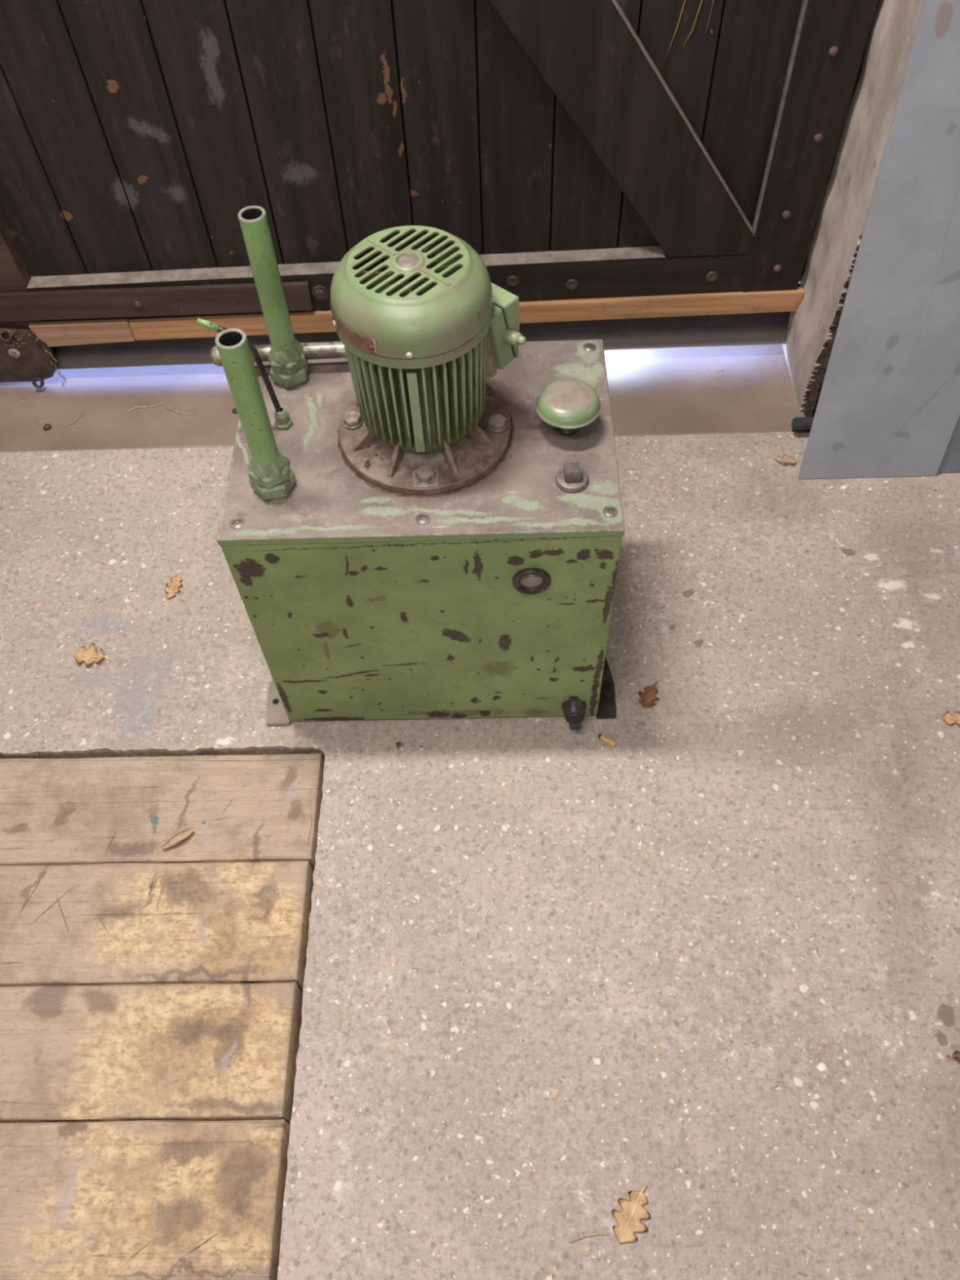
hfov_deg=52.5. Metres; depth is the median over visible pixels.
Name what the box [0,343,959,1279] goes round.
floor
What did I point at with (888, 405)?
panel
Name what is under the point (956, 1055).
oak leaf
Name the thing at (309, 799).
straw
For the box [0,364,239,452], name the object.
plate
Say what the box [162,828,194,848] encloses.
dried leaf
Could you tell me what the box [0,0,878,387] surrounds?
door
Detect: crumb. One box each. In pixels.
[43,423,51,430]
[840,484,847,489]
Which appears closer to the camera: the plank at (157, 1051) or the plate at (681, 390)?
the plank at (157, 1051)
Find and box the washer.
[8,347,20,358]
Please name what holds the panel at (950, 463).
on the floor
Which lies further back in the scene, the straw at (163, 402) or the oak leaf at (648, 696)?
the straw at (163, 402)
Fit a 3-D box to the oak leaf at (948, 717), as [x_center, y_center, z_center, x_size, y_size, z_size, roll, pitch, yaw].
[0.802,0.132,1.624,0.061,0.008,0.030,-1,56,1]
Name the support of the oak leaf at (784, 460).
on the floor
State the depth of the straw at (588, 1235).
1.23 m
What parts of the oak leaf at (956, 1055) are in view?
stem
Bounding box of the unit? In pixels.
[196,205,625,730]
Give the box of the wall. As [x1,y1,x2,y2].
[782,0,924,417]
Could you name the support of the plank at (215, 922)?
on the floor
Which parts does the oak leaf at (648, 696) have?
stem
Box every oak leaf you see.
[72,642,111,666]
[164,574,182,599]
[611,1184,650,1244]
[638,681,659,706]
[773,453,797,463]
[941,711,959,725]
[945,1050,959,1061]
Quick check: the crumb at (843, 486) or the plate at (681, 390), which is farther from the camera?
the plate at (681, 390)
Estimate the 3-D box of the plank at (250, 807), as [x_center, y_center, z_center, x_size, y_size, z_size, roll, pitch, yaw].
[-0.832,0.302,1.629,1.134,0.089,0.188,-1,56,1]
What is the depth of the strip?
1.99 m
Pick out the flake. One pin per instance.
(821, 1066)
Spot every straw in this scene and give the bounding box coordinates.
[125,402,164,413]
[164,407,189,414]
[306,799,311,846]
[568,1233,608,1243]
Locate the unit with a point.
(422, 517)
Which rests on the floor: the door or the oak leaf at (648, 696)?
the oak leaf at (648, 696)
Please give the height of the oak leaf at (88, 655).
0.013 m
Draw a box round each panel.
[798,0,959,479]
[937,415,959,472]
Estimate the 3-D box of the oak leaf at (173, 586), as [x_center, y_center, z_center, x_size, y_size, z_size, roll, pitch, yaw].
[-0.576,-0.100,1.830,0.033,0.006,0.056,-1,56,1]
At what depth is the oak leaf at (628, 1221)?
1.24 m
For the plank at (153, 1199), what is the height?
0.089 m
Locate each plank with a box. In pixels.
[0,752,324,871]
[0,860,313,991]
[0,982,302,1124]
[0,1119,290,1279]
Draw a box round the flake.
[817,1062,826,1071]
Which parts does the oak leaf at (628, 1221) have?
stem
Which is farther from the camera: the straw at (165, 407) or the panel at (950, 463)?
the straw at (165, 407)
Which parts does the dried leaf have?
stem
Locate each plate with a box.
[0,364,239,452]
[604,344,810,436]
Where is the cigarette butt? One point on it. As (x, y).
(601, 736)
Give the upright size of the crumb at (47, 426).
0.010 m
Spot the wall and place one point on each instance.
(811, 331)
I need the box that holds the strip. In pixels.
[791,416,813,431]
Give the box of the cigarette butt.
[598,733,616,746]
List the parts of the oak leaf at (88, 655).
stem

